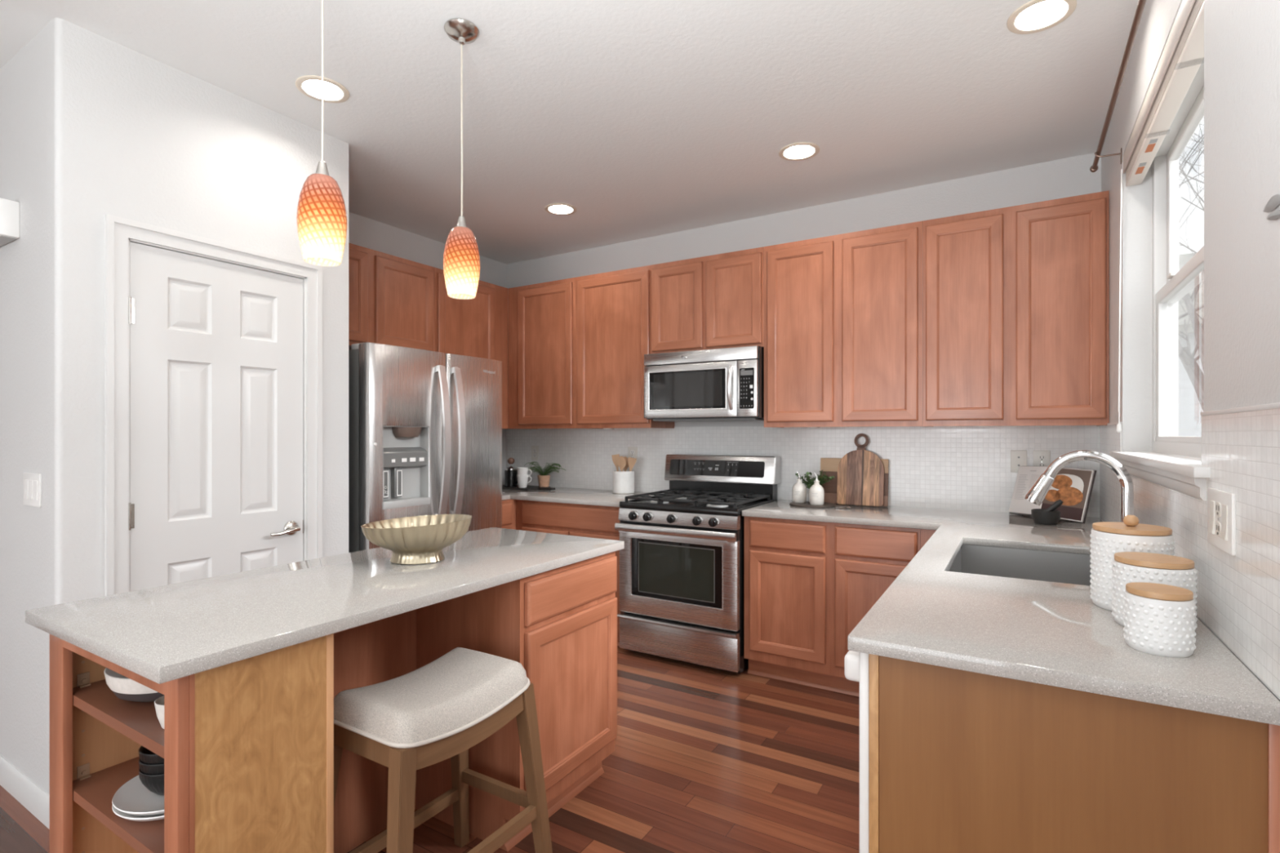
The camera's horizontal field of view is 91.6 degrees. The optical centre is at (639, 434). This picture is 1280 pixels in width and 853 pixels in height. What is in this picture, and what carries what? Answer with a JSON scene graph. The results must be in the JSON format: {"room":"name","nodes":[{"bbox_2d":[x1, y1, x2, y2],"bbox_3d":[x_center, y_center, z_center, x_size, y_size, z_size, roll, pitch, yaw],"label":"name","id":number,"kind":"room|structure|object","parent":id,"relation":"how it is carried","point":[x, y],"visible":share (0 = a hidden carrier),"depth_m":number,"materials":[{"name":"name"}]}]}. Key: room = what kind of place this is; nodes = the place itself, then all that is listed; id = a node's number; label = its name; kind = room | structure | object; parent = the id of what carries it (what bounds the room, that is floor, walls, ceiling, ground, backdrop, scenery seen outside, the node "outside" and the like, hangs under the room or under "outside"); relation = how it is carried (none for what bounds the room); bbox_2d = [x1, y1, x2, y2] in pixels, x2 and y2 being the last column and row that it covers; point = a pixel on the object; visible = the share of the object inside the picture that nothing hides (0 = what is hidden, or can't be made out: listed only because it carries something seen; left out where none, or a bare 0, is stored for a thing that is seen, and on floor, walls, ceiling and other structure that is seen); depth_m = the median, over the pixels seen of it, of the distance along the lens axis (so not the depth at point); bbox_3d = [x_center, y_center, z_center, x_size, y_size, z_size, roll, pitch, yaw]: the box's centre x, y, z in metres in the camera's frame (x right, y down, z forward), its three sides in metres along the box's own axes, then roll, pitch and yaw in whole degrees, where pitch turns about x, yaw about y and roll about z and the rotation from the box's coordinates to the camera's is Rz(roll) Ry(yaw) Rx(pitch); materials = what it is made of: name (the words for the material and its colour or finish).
{"room":"kitchen","nodes":[
{"label":"kitchen","id":0,"kind":"room"},
{"bbox_2d":[0,27,44,790],"bbox_3d":[-3.156,-0.040,2.884,2.611,2.743,0.110,0,0,31],"label":"wall","id":1,"kind":"structure","parent":0,"point":[22,77],"depth_m":2.27,"materials":[{"name":"white paint"}]},
{"bbox_2d":[0,198,19,247],"bbox_3d":[-2.400,-0.785,2.329,0.250,0.134,0.055,0,0,31],"label":"door chime","id":2,"kind":"object","parent":1,"relation":"attached to","point":[9,210],"visible":1,"depth_m":2.27,"materials":[{"name":"white plastic"}]},
{"bbox_2d":[0,754,49,829],"bbox_3d":[-3.135,1.285,2.799,2.735,0.093,0.014,0,0,31],"label":"baseboard","id":3,"kind":"structure","parent":1,"relation":"attached to","point":[26,792],"depth_m":2.22,"materials":[{"name":"white paint"}]},
{"bbox_2d":[23,472,41,507],"bbox_3d":[-2.161,0.198,2.211,0.165,0.117,0.010,0,0,31],"label":"light switch","id":4,"kind":"object","parent":1,"relation":"attached to","point":[32,482],"visible":1,"depth_m":2.20,"materials":[{"name":"white plastic"}]},
{"bbox_2d":[44,17,348,795],"bbox_3d":[-2.059,-0.040,2.785,0.853,2.743,1.078,0,0,31],"label":"wall","id":5,"kind":"structure","parent":0,"point":[129,134],"depth_m":2.24,"materials":[{"name":"white paint"}]},
{"bbox_2d":[104,213,322,595],"bbox_3d":[-1.738,0.276,2.581,0.129,2.112,0.801,0,0,31],"label":"trim","id":6,"kind":"structure","parent":5,"relation":"attached to","point":[119,232],"depth_m":2.28,"materials":[{"name":"white paint"}]},
{"bbox_2d":[128,241,303,591],"bbox_3d":[-1.694,0.307,2.550,0.100,2.025,0.660,0,0,31],"label":"door","id":7,"kind":"structure","parent":5,"relation":"in","point":[216,347],"depth_m":2.52,"materials":[{"name":"white paint"}]},
{"bbox_2d":[348,212,506,484],"bbox_3d":[-1.704,-0.040,4.310,0.120,2.743,2.099,0,0,31],"label":"wall","id":8,"kind":"structure","parent":0,"point":[364,232],"depth_m":4.35,"materials":[{"name":"white paint"}]},
{"bbox_2d":[348,243,435,351],"bbox_3d":[-1.744,-0.810,3.796,0.342,0.593,0.971,0,0,31],"label":"upper cabinet","id":9,"kind":"object","parent":8,"relation":"attached to","point":[392,298],"visible":0.52,"depth_m":3.82,"materials":[{"name":"brown wood"}]},
{"bbox_2d":[435,267,507,428],"bbox_3d":[-1.312,-0.573,4.509,0.342,1.066,0.693,0,0,31],"label":"upper cabinet","id":10,"kind":"object","parent":8,"relation":"attached to","point":[477,326],"visible":0.42,"depth_m":4.45,"materials":[{"name":"brown wood"}]},
{"bbox_2d":[0,645,859,852],"bbox_3d":[-2.008,1.372,1.599,6.148,0.080,7.292,0,0,31],"label":"floor","id":11,"kind":"structure","parent":0,"point":[704,759],"depth_m":2.39,"materials":[{"name":"brown wood"}]},
{"bbox_2d":[49,633,333,852],"bbox_3d":[-1.063,0.890,1.462,0.660,0.883,0.309,0,0,31],"label":"shelf unit","id":12,"kind":"object","parent":11,"relation":"on","point":[246,746],"visible":0.74,"depth_m":1.33,"materials":[{"name":"brown wood"}]},
{"bbox_2d":[103,667,164,702],"bbox_3d":[-1.133,0.581,1.511,0.256,0.074,0.256,0,0,31],"label":"serving bowl","id":13,"kind":"object","parent":12,"relation":"on","point":[123,687],"visible":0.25,"depth_m":1.40,"materials":[{"name":"grey ceramic"}]},
{"bbox_2d":[111,805,164,821],"bbox_3d":[-1.074,0.832,1.446,0.240,0.024,0.233,0,0,31],"label":"plate","id":14,"kind":"object","parent":12,"relation":"on","point":[158,816],"visible":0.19,"depth_m":1.34,"materials":[{"name":"white ceramic"}]},
{"bbox_2d":[111,774,164,815],"bbox_3d":[-1.074,0.820,1.446,0.240,0.024,0.233,0,0,31],"label":"plate","id":15,"kind":"object","parent":14,"relation":"on","point":[133,797],"visible":0.28,"depth_m":1.40,"materials":[{"name":"white ceramic"}]},
{"bbox_2d":[138,768,164,795],"bbox_3d":[-1.090,0.794,1.451,0.124,0.064,0.124,0,0,31],"label":"bowl","id":16,"kind":"object","parent":15,"relation":"on","point":[155,784],"visible":0.25,"depth_m":1.40,"materials":[{"name":"black ceramic"}]},
{"bbox_2d":[138,758,164,775],"bbox_3d":[-1.090,0.771,1.451,0.124,0.064,0.124,0,0,31],"label":"bowl","id":17,"kind":"object","parent":16,"relation":"on","point":[152,770],"visible":0.19,"depth_m":1.39,"materials":[{"name":"black ceramic"}]},
{"bbox_2d":[138,745,164,764],"bbox_3d":[-1.090,0.748,1.451,0.124,0.064,0.124,0,0,31],"label":"bowl","id":18,"kind":"object","parent":17,"relation":"on","point":[147,757],"visible":0.24,"depth_m":1.39,"materials":[{"name":"black ceramic"}]},
{"bbox_2d":[154,695,164,728],"bbox_3d":[-0.983,0.589,1.327,0.080,0.059,0.088,0,0,-20],"label":"cup","id":19,"kind":"object","parent":12,"relation":"on","point":[159,703],"visible":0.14,"depth_m":1.29,"materials":[{"name":"beige ceramic"}]},
{"bbox_2d":[333,608,416,852],"bbox_3d":[-0.964,0.890,1.948,0.022,0.883,0.622,0,0,31],"label":"panel","id":20,"kind":"object","parent":11,"relation":"on","point":[383,650],"visible":0.09,"depth_m":2.04,"materials":[{"name":"brown wood"}]},
{"bbox_2d":[348,342,502,552],"bbox_3d":[-1.413,0.430,3.624,0.926,1.763,0.916,0,0,31],"label":"fridge","id":21,"kind":"object","parent":11,"relation":"on","point":[425,426],"visible":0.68,"depth_m":3.30,"materials":[{"name":"grey metal"}]},
{"bbox_2d":[333,647,552,852],"bbox_3d":[-0.563,0.995,1.704,0.395,0.673,0.567,0,0,31],"label":"stool","id":22,"kind":"object","parent":11,"relation":"on","point":[432,713],"visible":0.98,"depth_m":1.65,"materials":[{"name":"fabric"}]},
{"bbox_2d":[502,499,515,529],"bbox_3d":[-1.229,0.890,4.303,0.695,0.883,0.400,0,0,31],"label":"base cabinet","id":23,"kind":"object","parent":11,"relation":"on","point":[508,506],"visible":0.12,"depth_m":4.21,"materials":[{"name":"brown wood"}]},
{"bbox_2d":[416,551,617,851],"bbox_3d":[-0.505,0.890,2.353,0.666,0.883,0.544,0,0,31],"label":"base cabinet","id":24,"kind":"object","parent":11,"relation":"on","point":[560,624],"visible":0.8,"depth_m":2.12,"materials":[{"name":"brown wood"}]},
{"bbox_2d":[25,527,624,684],"bbox_3d":[-0.759,0.432,1.951,0.700,0.031,1.540,0,0,31],"label":"countertop","id":25,"kind":"structure","parent":24,"relation":"on","point":[161,634],"depth_m":1.55,"materials":[{"name":"grey stone"}]},
{"bbox_2d":[360,514,471,564],"bbox_3d":[-0.735,0.347,2.057,0.348,0.140,0.300,0,0,-1],"label":"bowl","id":26,"kind":"object","parent":25,"relation":"on","point":[416,540],"visible":1,"depth_m":1.99,"materials":[{"name":"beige metal"}]},
{"bbox_2d":[515,499,623,646],"bbox_3d":[-0.318,0.890,4.314,0.888,0.883,0.642,0,0,31],"label":"base cabinet","id":27,"kind":"object","parent":11,"relation":"on","point":[598,522],"visible":0.19,"depth_m":4.01,"materials":[{"name":"brown wood"}]},
{"bbox_2d":[502,486,652,506],"bbox_3d":[-0.703,0.432,4.333,1.567,0.031,1.010,0,0,31],"label":"countertop","id":28,"kind":"structure","parent":27,"relation":"on","point":[560,495],"depth_m":4.22,"materials":[{"name":"grey stone"}]},
{"bbox_2d":[502,484,555,490],"bbox_3d":[-0.877,0.409,4.765,0.560,0.016,0.260,0,0,31],"label":"serving tray","id":29,"kind":"object","parent":28,"relation":"on","point":[528,487],"visible":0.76,"depth_m":4.65,"materials":[{"name":"black wood"}]},
{"bbox_2d":[504,457,517,487],"bbox_3d":[-0.988,0.293,4.784,0.098,0.224,0.122,0,0,-26],"label":"bottle","id":30,"kind":"object","parent":29,"relation":"on","point":[510,473],"visible":0.95,"depth_m":4.75,"materials":[{"name":"black glass"}]},
{"bbox_2d":[516,474,531,488],"bbox_3d":[-0.881,0.355,4.696,0.100,0.099,0.085,0,0,39],"label":"mug","id":31,"kind":"object","parent":29,"relation":"on","point":[522,482],"visible":0.94,"depth_m":4.67,"materials":[{"name":"white ceramic"}]},
{"bbox_2d":[516,467,531,475],"bbox_3d":[-0.881,0.303,4.696,0.100,0.099,0.085,0,0,39],"label":"mug","id":32,"kind":"object","parent":31,"relation":"on","point":[521,471],"visible":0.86,"depth_m":4.67,"materials":[{"name":"white ceramic"}]},
{"bbox_2d":[524,462,565,487],"bbox_3d":[-0.735,0.309,4.791,0.414,0.192,0.221,0,0,31],"label":"potted fern","id":33,"kind":"object","parent":29,"relation":"on","point":[544,478],"visible":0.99,"depth_m":4.74,"materials":[{"name":"plant"}]},
{"bbox_2d":[537,475,550,487],"bbox_3d":[-0.737,0.360,4.774,0.099,0.090,0.099,0,0,31],"label":"pot","id":34,"kind":"object","parent":33,"relation":"attached to","point":[543,480],"depth_m":4.74,"materials":[{"name":"ceramic"}]},
{"bbox_2d":[612,470,634,493],"bbox_3d":[-0.117,0.340,4.423,0.157,0.155,0.157,0,0,31],"label":"utensil crock","id":35,"kind":"object","parent":28,"relation":"on","point":[623,482],"visible":0.96,"depth_m":4.36,"materials":[{"name":"white ceramic"}]},
{"bbox_2d":[611,453,619,471],"bbox_3d":[-0.170,0.269,4.445,0.074,0.253,0.017,0,0,20],"label":"wooden spatula","id":36,"kind":"object","parent":35,"relation":"in","point":[615,457],"visible":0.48,"depth_m":4.44,"materials":[{"name":"brown wood"}]},
{"bbox_2d":[617,456,626,471],"bbox_3d":[-0.128,0.275,4.389,0.066,0.241,0.023,0,0,44],"label":"wooden spoon","id":37,"kind":"object","parent":35,"relation":"in","point":[621,461],"visible":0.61,"depth_m":4.38,"materials":[{"name":"brown wood"}]},
{"bbox_2d":[623,456,628,471],"bbox_3d":[-0.107,0.279,4.465,0.066,0.234,0.032,0,0,31],"label":"wooden spoon","id":38,"kind":"object","parent":35,"relation":"in","point":[625,468],"visible":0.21,"depth_m":4.46,"materials":[{"name":"brown wood"}]},
{"bbox_2d":[627,457,636,471],"bbox_3d":[-0.063,0.279,4.391,0.080,0.235,0.022,0,0,31],"label":"wooden spatula","id":39,"kind":"object","parent":35,"relation":"in","point":[631,461],"visible":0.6,"depth_m":4.39,"materials":[{"name":"brown wood"}]},
{"bbox_2d":[614,453,780,673],"bbox_3d":[0.371,0.736,3.840,0.781,1.192,0.729,0,0,31],"label":"range","id":40,"kind":"object","parent":11,"relation":"on","point":[682,559],"visible":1,"depth_m":3.59,"materials":[{"name":"silver metal"}]},
{"bbox_2d":[619,489,776,515],"bbox_3d":[0.368,0.409,3.840,0.769,0.067,0.641,0,0,31],"label":"cooktop","id":41,"kind":"object","parent":40,"relation":"in","point":[670,502],"depth_m":3.69,"materials":[{"name":"black metal"}]},
{"bbox_2d":[744,515,920,696],"bbox_3d":[1.109,0.890,3.449,0.890,0.883,0.642,0,0,31],"label":"base cabinet","id":42,"kind":"object","parent":11,"relation":"on","point":[808,584],"visible":0.75,"depth_m":3.22,"materials":[{"name":"brown wood"}]},
{"bbox_2d":[742,499,1279,725],"bbox_3d":[0.941,0.432,2.452,1.637,0.031,2.522,0,0,31],"label":"countertop","id":43,"kind":"structure","parent":42,"relation":"on","point":[1046,633],"depth_m":1.34,"materials":[{"name":"grey stone"}]},
{"bbox_2d":[789,501,848,508],"bbox_3d":[1.013,0.411,3.607,0.260,0.012,0.301,0,0,-23],"label":"serving board","id":44,"kind":"object","parent":43,"relation":"on","point":[826,504],"visible":0.68,"depth_m":3.54,"materials":[{"name":"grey wood"}]},
{"bbox_2d":[791,471,806,502],"bbox_3d":[0.947,0.314,3.700,0.083,0.184,0.084,0,0,31],"label":"oil bottle","id":45,"kind":"object","parent":44,"relation":"on","point":[798,491],"visible":1,"depth_m":3.67,"materials":[{"name":"beige ceramic"}]},
{"bbox_2d":[795,470,835,502],"bbox_3d":[1.042,0.309,3.726,0.248,0.193,0.120,0,0,31],"label":"potted plant","id":46,"kind":"object","parent":44,"relation":"on","point":[811,482],"visible":0.57,"depth_m":3.70,"materials":[{"name":"green plant"}]},
{"bbox_2d":[808,472,824,505],"bbox_3d":[1.020,0.314,3.591,0.083,0.184,0.084,0,0,31],"label":"oil bottle","id":47,"kind":"object","parent":44,"relation":"on","point":[816,493],"visible":1,"depth_m":3.56,"materials":[{"name":"beige ceramic"}]},
{"bbox_2d":[820,457,888,506],"bbox_3d":[1.265,0.281,3.691,0.390,0.272,0.040,0,0,31],"label":"cutting board","id":48,"kind":"object","parent":43,"relation":"on","point":[830,465],"visible":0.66,"depth_m":3.75,"materials":[{"name":"brown wood"}]},
{"bbox_2d":[836,433,884,506],"bbox_3d":[1.295,0.207,3.652,0.262,0.420,0.070,0,0,31],"label":"cutting board","id":49,"kind":"object","parent":43,"relation":"on","point":[860,471],"visible":1,"depth_m":3.64,"materials":[{"name":"brown wood"}]},
{"bbox_2d":[948,544,1091,585],"bbox_3d":[1.299,0.556,2.105,0.474,0.214,0.787,0,0,31],"label":"sink","id":50,"kind":"object","parent":43,"relation":"in","point":[1028,564],"visible":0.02,"depth_m":2.42,"materials":[{"name":"silver metal"}]},
{"bbox_2d":[1031,508,1060,524],"bbox_3d":[1.884,0.385,2.890,0.114,0.064,0.114,0,0,31],"label":"mortar","id":51,"kind":"object","parent":43,"relation":"on","point":[1041,517],"visible":0.98,"depth_m":2.85,"materials":[{"name":"grey stone"}]},
{"bbox_2d":[1043,499,1063,511],"bbox_3d":[1.905,0.345,2.879,0.091,0.090,0.034,0,0,31],"label":"pestle","id":52,"kind":"object","parent":51,"relation":"in","point":[1057,504],"visible":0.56,"depth_m":2.87,"materials":[{"name":"grey stone"}]},
{"bbox_2d":[1008,466,1096,524],"bbox_3d":[1.999,0.288,3.071,0.150,0.257,0.402,0,0,-17],"label":"cookbook","id":53,"kind":"object","parent":43,"relation":"on","point":[1073,486],"visible":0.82,"depth_m":3.00,"materials":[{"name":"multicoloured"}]},
{"bbox_2d":[1040,502,1083,520],"bbox_3d":[2.010,0.370,2.971,0.017,0.064,0.190,0,0,-26],"label":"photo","id":54,"kind":"object","parent":53,"relation":"on","point":[1068,511],"depth_m":2.94,"materials":[{"name":"brown"}]},
{"bbox_2d":[1042,468,1092,508],"bbox_3d":[2.043,0.255,2.981,0.053,0.184,0.196,0,0,-26],"label":"photo","id":55,"kind":"object","parent":53,"relation":"on","point":[1073,486],"depth_m":2.96,"materials":[{"name":"paper"}]},
{"bbox_2d":[1024,449,1133,522],"bbox_3d":[1.441,0.234,2.044,0.306,0.365,0.112,0,0,31],"label":"faucet","id":56,"kind":"object","parent":43,"relation":"on","point":[1037,492],"visible":0.72,"depth_m":2.00,"materials":[{"name":"silver metal"}]},
{"bbox_2d":[1089,515,1174,610],"bbox_3d":[1.177,0.305,1.492,0.160,0.223,0.160,0,0,-5],"label":"canister","id":57,"kind":"object","parent":43,"relation":"on","point":[1108,539],"visible":0.48,"depth_m":1.47,"materials":[{"name":"white ceramic"}]},
{"bbox_2d":[1111,551,1197,627],"bbox_3d":[1.113,0.342,1.350,0.144,0.149,0.144,0,0,20],"label":"canister","id":58,"kind":"object","parent":43,"relation":"on","point":[1127,566],"visible":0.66,"depth_m":1.32,"materials":[{"name":"white ceramic"}]},
{"bbox_2d":[1123,582,1195,657],"bbox_3d":[1.006,0.358,1.207,0.109,0.118,0.109,0,0,11],"label":"canister","id":59,"kind":"object","parent":43,"relation":"on","point":[1160,620],"visible":1,"depth_m":1.17,"materials":[{"name":"white ceramic"}]},
{"bbox_2d":[844,650,869,852],"bbox_3d":[0.866,0.877,1.417,0.665,0.850,0.623,0,0,31],"label":"dishwasher","id":60,"kind":"object","parent":11,"relation":"on","point":[856,664],"visible":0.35,"depth_m":1.30,"materials":[{"name":"white plastic"}]},
{"bbox_2d":[869,653,1279,852],"bbox_3d":[0.743,0.890,1.133,0.619,0.883,0.027,0,0,31],"label":"end panel","id":61,"kind":"object","parent":11,"relation":"on","point":[961,761],"visible":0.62,"depth_m":1.12,"materials":[{"name":"brown wood"}]},
{"bbox_3d":[1.315,0.890,2.114,0.643,0.883,1.020,0,0,31],"label":"cabinet","id":62,"kind":"object","parent":11,"relation":"on","visible":0},
{"bbox_2d":[920,528,936,548],"bbox_3d":[1.341,0.840,2.837,0.138,0.783,0.239,0,0,31],"label":"cabinet filler","id":63,"kind":"object","parent":62,"relation":"attached to","point":[926,535],"visible":0.04,"depth_m":2.95,"materials":[{"name":"brown wood"}]},
{"bbox_2d":[0,0,1138,264],"bbox_3d":[-2.008,-1.461,1.599,6.148,0.100,7.292,0,0,31],"label":"ceiling","id":64,"kind":"structure","parent":0,"point":[646,118],"depth_m":2.54,"materials":[{"name":"white paint"}]},
{"bbox_2d":[296,0,346,266],"bbox_3d":[-0.885,-0.945,1.734,0.126,0.932,0.126,0,0,31],"label":"pendant lamp","id":65,"kind":"object","parent":64,"relation":"hanging from","point":[322,215],"visible":1,"depth_m":1.69,"materials":[{"name":"orange glass"}]},
{"bbox_2d":[295,75,349,102],"bbox_3d":[-1.298,-1.426,2.547,0.198,0.043,0.198,0,0,31],"label":"recessed light","id":66,"kind":"object","parent":64,"relation":"in","point":[310,86],"visible":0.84,"depth_m":2.58,"materials":[{"name":"beige"}]},
{"bbox_2d":[442,17,479,299],"bbox_3d":[-0.621,-0.945,2.169,0.126,0.932,0.126,0,0,31],"label":"pendant lamp","id":67,"kind":"object","parent":64,"relation":"hanging from","point":[461,257],"visible":1,"depth_m":2.13,"materials":[{"name":"orange glass"}]},
{"bbox_2d":[544,203,576,215],"bbox_3d":[-0.497,-1.426,3.901,0.198,0.043,0.198,0,0,31],"label":"recessed light","id":68,"kind":"object","parent":64,"relation":"in","point":[561,209],"visible":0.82,"depth_m":3.95,"materials":[{"name":"beige"}]},
{"bbox_2d":[778,142,819,160],"bbox_3d":[0.794,-1.426,3.106,0.198,0.043,0.198,0,0,31],"label":"recessed light","id":69,"kind":"object","parent":64,"relation":"in","point":[800,151],"visible":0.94,"depth_m":3.14,"materials":[{"name":"beige"}]},
{"bbox_2d":[1006,0,1076,34],"bbox_3d":[1.347,-1.426,2.091,0.198,0.043,0.198,0,0,31],"label":"recessed light","id":70,"kind":"object","parent":64,"relation":"in","point":[1033,16],"visible":0.98,"depth_m":2.12,"materials":[{"name":"beige"}]},
{"bbox_2d":[506,152,1101,519],"bbox_3d":[0.650,-0.040,4.181,4.280,2.743,0.120,0,0,31],"label":"wall","id":71,"kind":"structure","parent":0,"point":[1072,176],"depth_m":3.79,"materials":[{"name":"white paint"}]},
{"bbox_2d":[508,277,575,429],"bbox_3d":[-0.648,-0.573,4.693,0.640,1.066,0.348,0,0,31],"label":"upper cabinet","id":72,"kind":"object","parent":71,"relation":"attached to","point":[542,316],"visible":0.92,"depth_m":4.54,"materials":[{"name":"brown wood"}]},
{"bbox_2d":[575,265,674,428],"bbox_3d":[-0.110,-0.573,4.367,0.615,1.066,0.348,0,0,31],"label":"upper cabinet","id":73,"kind":"object","parent":71,"relation":"attached to","point":[613,309],"visible":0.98,"depth_m":4.22,"materials":[{"name":"brown wood"}]},
{"bbox_2d":[651,246,764,353],"bbox_3d":[0.482,-0.811,4.008,0.769,0.590,0.348,0,0,31],"label":"upper cabinet","id":74,"kind":"object","parent":71,"relation":"attached to","point":[714,301],"visible":0.88,"depth_m":3.84,"materials":[{"name":"brown wood"}]},
{"bbox_2d":[644,346,764,422],"bbox_3d":[0.446,-0.299,3.959,0.769,0.430,0.462,0,0,31],"label":"microwave","id":75,"kind":"object","parent":74,"relation":"attached to","point":[727,384],"visible":0.99,"depth_m":3.78,"materials":[{"name":"silver metal"}]},
{"bbox_2d":[506,425,1099,517],"bbox_3d":[0.594,0.183,4.142,3.984,0.467,0.006,0,0,31],"label":"backsplash","id":76,"kind":"structure","parent":71,"relation":"attached to","point":[962,468],"depth_m":3.75,"materials":[{"name":"white tile"}]},
{"bbox_2d":[627,446,637,462],"bbox_3d":[-0.054,0.152,4.526,0.078,0.117,0.008,0,0,31],"label":"outlet","id":77,"kind":"object","parent":76,"relation":"attached to","point":[632,451],"visible":0.77,"depth_m":4.52,"materials":[{"name":"white plastic"}]},
{"bbox_2d":[1010,449,1026,472],"bbox_3d":[1.998,0.144,3.282,0.074,0.117,0.008,0,0,31],"label":"phone jack","id":78,"kind":"object","parent":76,"relation":"attached to","point":[1018,458],"visible":0.85,"depth_m":3.28,"materials":[{"name":"white plastic"}]},
{"bbox_2d":[1033,450,1050,466],"bbox_3d":[2.085,0.144,3.229,0.074,0.117,0.008,0,0,31],"label":"outlet","id":79,"kind":"object","parent":76,"relation":"attached to","point":[1041,458],"visible":0.7,"depth_m":3.23,"materials":[{"name":"white plastic"}]},
{"bbox_2d":[1037,462,1045,466],"bbox_3d":[2.084,0.164,3.228,0.034,0.028,0.004,0,0,31],"label":"receptacle","id":80,"kind":"object","parent":79,"relation":"attached to","point":[1038,464],"depth_m":3.23,"materials":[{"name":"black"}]},
{"bbox_2d":[1037,455,1045,460],"bbox_3d":[2.084,0.124,3.228,0.034,0.028,0.004,0,0,31],"label":"receptacle","id":81,"kind":"object","parent":79,"relation":"attached to","point":[1039,457],"depth_m":3.23,"materials":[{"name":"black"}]},
{"bbox_2d":[764,221,925,427],"bbox_3d":[1.179,-0.573,3.586,0.859,1.066,0.348,0,0,31],"label":"upper cabinet","id":82,"kind":"object","parent":71,"relation":"attached to","point":[843,313],"visible":0.95,"depth_m":3.41,"materials":[{"name":"brown wood"}]},
{"bbox_2d":[806,426,819,428],"bbox_3d":[1.011,-0.045,3.635,0.076,0.027,0.076,0,0,31],"label":"puck light","id":83,"kind":"object","parent":82,"relation":"attached to","point":[806,427],"visible":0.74,"depth_m":3.60,"materials":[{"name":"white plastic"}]},
{"bbox_2d":[922,190,1109,426],"bbox_3d":[1.879,-0.573,3.161,0.777,1.066,0.348,0,0,31],"label":"upper cabinet","id":84,"kind":"object","parent":71,"relation":"attached to","point":[1015,299],"visible":0.98,"depth_m":3.00,"materials":[{"name":"brown wood"}]},
{"bbox_2d":[1101,0,1279,701],"bbox_3d":[0.548,-0.040,0.049,0.170,2.743,7.052,0,0,31],"label":"wall","id":85,"kind":"structure","parent":0,"point":[1242,37],"depth_m":1.29,"materials":[{"name":"white paint"}]},
{"bbox_2d":[1089,0,1146,172],"bbox_3d":[1.525,-1.122,1.911,0.090,0.078,1.806,0,0,31],"label":"curtain rod","id":86,"kind":"object","parent":85,"relation":"attached to","point":[1141,3],"visible":1,"depth_m":2.02,"materials":[{"name":"brown metal"}]},
{"bbox_2d":[1109,58,1210,501],"bbox_3d":[1.649,-0.481,1.903,0.198,1.254,1.435,0,0,31],"label":"window","id":87,"kind":"structure","parent":85,"relation":"in","point":[1180,473],"depth_m":2.33,"materials":[{"name":"white paint"}]},
{"bbox_2d":[1116,0,1204,432],"bbox_3d":[1.611,-0.556,1.927,0.083,1.100,1.255,0,0,31],"label":"window blind","id":88,"kind":"object","parent":87,"relation":"attached to","point":[1182,56],"visible":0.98,"depth_m":1.85,"materials":[{"name":"white plastic"}]},
{"bbox_2d":[1099,408,1279,699],"bbox_3d":[1.642,0.188,2.024,0.006,0.457,2.528,0,0,31],"label":"backsplash","id":89,"kind":"structure","parent":85,"relation":"attached to","point":[1237,598],"depth_m":1.17,"materials":[{"name":"white tile"}]},
{"bbox_2d":[1207,487,1235,555],"bbox_3d":[1.164,0.172,1.250,0.010,0.117,0.178,0,0,31],"label":"outlet","id":90,"kind":"object","parent":89,"relation":"attached to","point":[1221,504],"visible":1,"depth_m":1.23,"materials":[{"name":"white plastic"}]},
{"bbox_2d":[1215,521,1221,537],"bbox_3d":[1.163,0.192,1.250,0.004,0.028,0.034,0,0,31],"label":"receptacle","id":91,"kind":"object","parent":90,"relation":"attached to","point":[1218,524],"depth_m":1.25,"materials":[{"name":"white plastic"}]},
{"bbox_2d":[1215,502,1221,516],"bbox_3d":[1.163,0.152,1.250,0.004,0.028,0.034,0,0,31],"label":"receptacle","id":92,"kind":"object","parent":90,"relation":"attached to","point":[1218,504],"depth_m":1.25,"materials":[{"name":"white plastic"}]},
{"bbox_2d":[1106,402,1279,425],"bbox_3d":[1.641,-0.045,2.024,0.008,0.009,2.528,0,0,31],"label":"trim","id":93,"kind":"structure","parent":85,"relation":"attached to","point":[1273,406],"depth_m":1.14,"materials":[{"name":"white paint"}]},
{"bbox_2d":[1263,194,1279,220],"bbox_3d":[1.009,-0.336,0.985,0.010,0.136,0.156,0,0,31],"label":"wall ornament","id":94,"kind":"object","parent":85,"relation":"attached to","point":[1274,201],"visible":1,"depth_m":1.00,"materials":[{"name":"grey metal"}]},
{"label":"outside","id":95,"kind":"structure","parent":0,"visible":0},
{"bbox_3d":[17.902,1.782,-0.328,29.042,0.100,42.000,0,0,31],"label":"ground","id":96,"kind":"structure","parent":95,"visible":0},
{"bbox_2d":[1178,117,1204,411],"bbox_3d":[5.857,-1.234,6.709,5.784,5.950,3.795,0,0,-44],"label":"bare tree","id":97,"kind":"object","parent":96,"relation":"on","point":[1196,375],"visible":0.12,"depth_m":6.35,"materials":[{"name":"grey plant"}]},
{"bbox_2d":[1178,253,1204,436],"bbox_3d":[11.482,-1.068,11.224,14.800,5.600,4.100,0,0,31],"label":"house","id":98,"kind":"structure","parent":96,"relation":"on","point":[1190,409],"depth_m":10.66,"materials":[{"name":"white"}]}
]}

